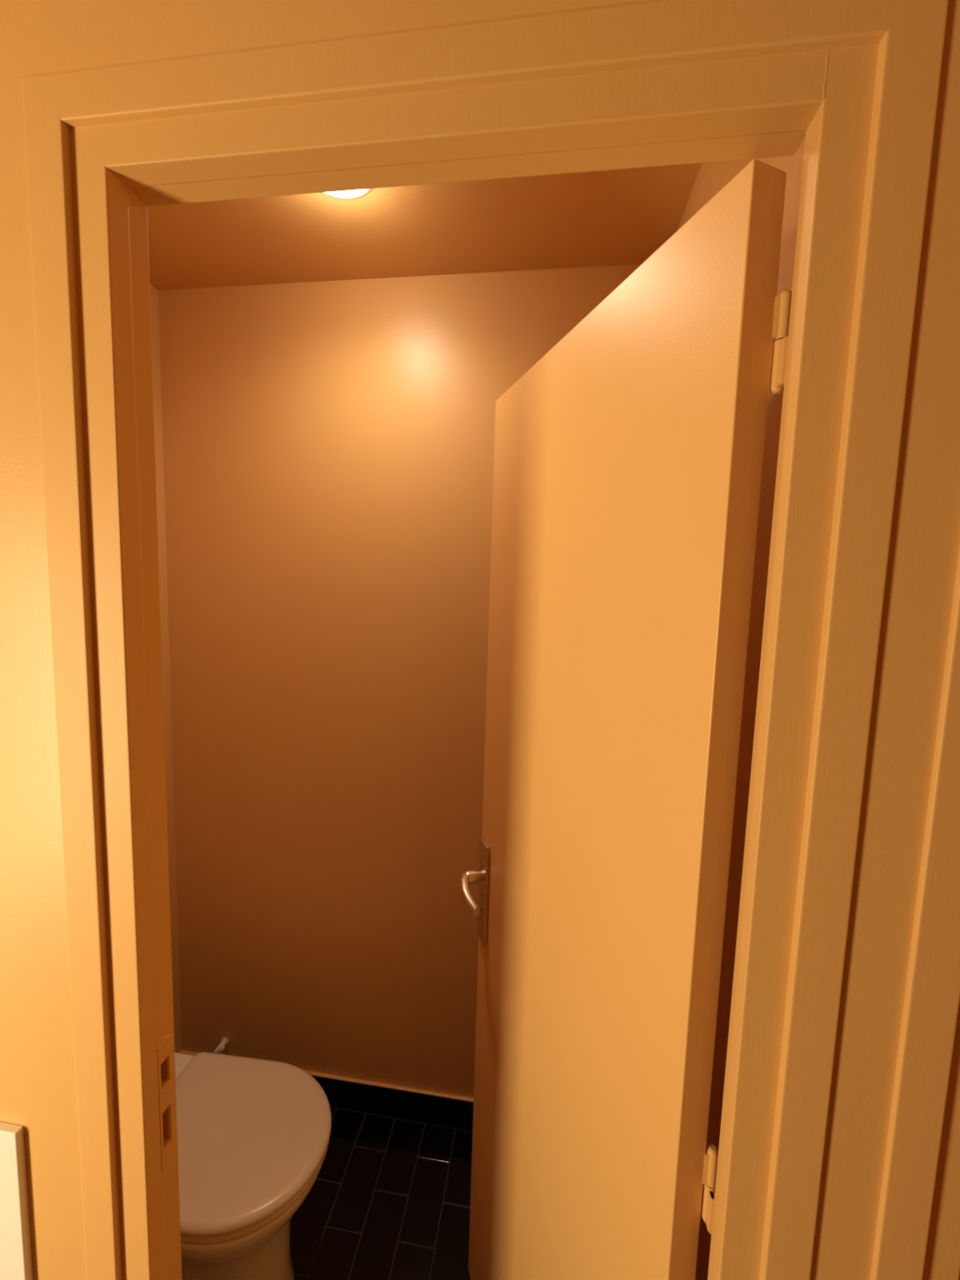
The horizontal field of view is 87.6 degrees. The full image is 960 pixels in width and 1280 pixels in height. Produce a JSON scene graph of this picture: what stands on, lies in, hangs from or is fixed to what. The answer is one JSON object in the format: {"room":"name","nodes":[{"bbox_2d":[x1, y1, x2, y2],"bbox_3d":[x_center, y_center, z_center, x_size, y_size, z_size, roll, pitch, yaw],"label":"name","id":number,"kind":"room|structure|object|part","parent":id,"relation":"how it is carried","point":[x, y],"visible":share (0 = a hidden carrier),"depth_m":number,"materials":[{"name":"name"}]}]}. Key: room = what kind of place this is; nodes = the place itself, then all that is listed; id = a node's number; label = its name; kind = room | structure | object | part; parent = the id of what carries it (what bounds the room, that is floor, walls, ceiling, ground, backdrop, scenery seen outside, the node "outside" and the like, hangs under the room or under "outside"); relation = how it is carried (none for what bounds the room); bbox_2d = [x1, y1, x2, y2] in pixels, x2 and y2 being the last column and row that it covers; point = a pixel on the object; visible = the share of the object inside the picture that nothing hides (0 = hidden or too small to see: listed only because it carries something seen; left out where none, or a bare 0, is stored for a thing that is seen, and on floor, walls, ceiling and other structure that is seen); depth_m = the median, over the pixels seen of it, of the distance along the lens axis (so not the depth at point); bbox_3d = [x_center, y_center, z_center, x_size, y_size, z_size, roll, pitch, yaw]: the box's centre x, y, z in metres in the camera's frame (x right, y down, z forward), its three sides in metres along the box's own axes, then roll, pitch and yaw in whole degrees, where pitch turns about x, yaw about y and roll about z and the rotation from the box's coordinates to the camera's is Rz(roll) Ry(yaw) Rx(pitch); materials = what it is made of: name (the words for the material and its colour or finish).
{"room":"hallway","nodes":[
{"label":"hallway","id":0,"kind":"room"},
{"bbox_2d":[149,284,182,1053],"bbox_3d":[-1.068,0.219,1.130,0.100,2.600,0.876,2,6,8],"label":"wall","id":1,"kind":"structure","parent":0,"point":[154,308],"depth_m":1.53,"materials":[{"name":"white paint"}]},
{"bbox_2d":[213,1037,228,1054],"bbox_3d":[-0.892,1.236,1.542,0.063,0.334,0.232,7,8,43],"label":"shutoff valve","id":2,"kind":"object","parent":1,"relation":"attached to","point":[224,1041],"visible":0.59,"depth_m":1.61,"materials":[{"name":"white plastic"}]},
{"bbox_3d":[-0.830,1.313,1.596,0.033,0.041,0.020,2,6,8],"label":"valve handle","id":3,"kind":"part","parent":2,"relation":"part of","materials":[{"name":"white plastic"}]},
{"bbox_2d":[289,1106,472,1279],"bbox_3d":[-0.364,1.593,1.164,1.404,0.100,0.876,2,6,8],"label":"floor","id":4,"kind":"structure","parent":0,"point":[388,1198],"depth_m":1.35,"materials":[{"name":"black tile"}]},
{"bbox_2d":[174,1052,331,1279],"bbox_3d":[-0.690,1.147,1.152,0.703,0.770,0.351,2,6,8],"label":"toilet","id":5,"kind":"object","parent":4,"relation":"on","point":[253,1135],"visible":0.48,"depth_m":1.09,"materials":[{"name":"white ceramic"}]},
{"bbox_3d":[-0.632,1.337,1.162,0.558,0.396,0.345,2,6,8],"label":"bowl","id":6,"kind":"part","parent":5,"relation":"part of","materials":[{"name":"beige ceramic"}]},
{"bbox_3d":[-0.554,1.133,1.132,0.423,0.018,0.347,2,6,8],"label":"seat","id":7,"kind":"part","parent":5,"relation":"part of","materials":[{"name":"beige plastic"}]},
{"bbox_2d":[158,264,640,1097],"bbox_3d":[-0.258,0.205,1.513,1.604,2.600,0.100,2,6,8],"label":"wall","id":8,"kind":"structure","parent":0,"point":[328,446],"depth_m":1.47,"materials":[{"name":"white paint"}]},
{"bbox_2d":[179,1049,473,1130],"bbox_3d":[-0.303,1.450,1.580,1.404,0.106,0.012,2,6,8],"label":"baseboard","id":9,"kind":"structure","parent":8,"relation":"attached to","point":[416,1104],"depth_m":1.57,"materials":[{"name":"black tile"}]},
{"bbox_2d":[146,162,701,290],"bbox_3d":[-0.287,-0.984,0.910,1.404,0.100,0.876,2,6,8],"label":"ceiling","id":10,"kind":"structure","parent":0,"point":[618,216],"depth_m":1.17,"materials":[{"name":"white paint"}]},
{"bbox_2d":[322,188,371,199],"bbox_3d":[-0.289,-0.936,1.001,0.156,0.012,0.156,2,6,8],"label":"recessed light","id":11,"kind":"object","parent":10,"relation":"in","point":[348,194],"visible":0.18,"depth_m":1.05,"materials":[{"name":"white glass"}]},
{"bbox_2d":[0,0,959,1279],"bbox_3d":[-0.044,0.309,0.528,4.200,2.600,0.052,2,6,8],"label":"wall","id":12,"kind":"structure","parent":0,"point":[38,1089],"depth_m":0.46,"materials":[{"name":"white paint"}]},
{"bbox_2d":[0,1121,33,1279],"bbox_3d":[-0.764,0.863,0.648,0.430,0.592,0.010,2,6,8],"label":"wall panel","id":13,"kind":"object","parent":12,"relation":"attached to","point":[15,1253],"visible":1,"depth_m":0.60,"materials":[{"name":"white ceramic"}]},
{"bbox_2d":[69,44,879,1279],"bbox_3d":[-0.070,0.562,0.557,0.707,2.088,0.052,2,6,8],"label":"trim","id":14,"kind":"structure","parent":12,"relation":"attached to","point":[766,106],"depth_m":0.47,"materials":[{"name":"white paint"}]},
{"bbox_3d":[-0.382,0.562,0.608,0.002,0.164,0.020,2,6,8],"label":"strike plate","id":15,"kind":"part","parent":14,"relation":"part of","materials":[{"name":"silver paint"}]},
{"bbox_2d":[22,0,948,1279],"bbox_3d":[-0.073,0.545,0.529,0.786,2.128,0.012,2,6,8],"label":"trim","id":16,"kind":"structure","parent":12,"relation":"attached to","point":[909,34],"depth_m":0.44,"materials":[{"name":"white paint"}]},
{"bbox_2d":[460,159,791,1279],"bbox_3d":[0.103,0.557,0.834,0.174,2.039,0.645,0,6,-14],"label":"door","id":17,"kind":"structure","parent":12,"relation":"in","point":[628,457],"depth_m":0.63,"materials":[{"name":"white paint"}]},
{"bbox_3d":[-0.019,0.524,1.052,0.050,0.050,0.102,2,6,8],"label":"lever","id":18,"kind":"part","parent":17,"relation":"part of","materials":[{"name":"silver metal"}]},
{"bbox_3d":[0.008,0.550,1.095,0.009,0.225,0.043,0,6,-20],"label":"handle plate","id":19,"kind":"part","parent":17,"relation":"part of","materials":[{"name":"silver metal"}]},
{"bbox_2d":[870,546,959,1279],"bbox_3d":[0.770,0.582,0.417,0.807,2.126,0.012,2,6,8],"label":"trim","id":20,"kind":"structure","parent":12,"relation":"attached to","point":[932,989],"depth_m":0.44,"materials":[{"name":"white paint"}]},
{"bbox_2d":[922,1000,959,1279],"bbox_3d":[0.773,0.599,0.446,0.728,2.086,0.050,2,6,8],"label":"trim","id":21,"kind":"structure","parent":12,"relation":"attached to","point":[942,1259],"depth_m":0.46,"materials":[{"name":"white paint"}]},
{"bbox_2d":[677,137,804,1279],"bbox_3d":[0.421,0.283,0.933,0.100,2.600,0.876,2,6,8],"label":"wall","id":22,"kind":"structure","parent":0,"point":[712,177],"depth_m":0.64,"materials":[{"name":"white paint"}]}
]}

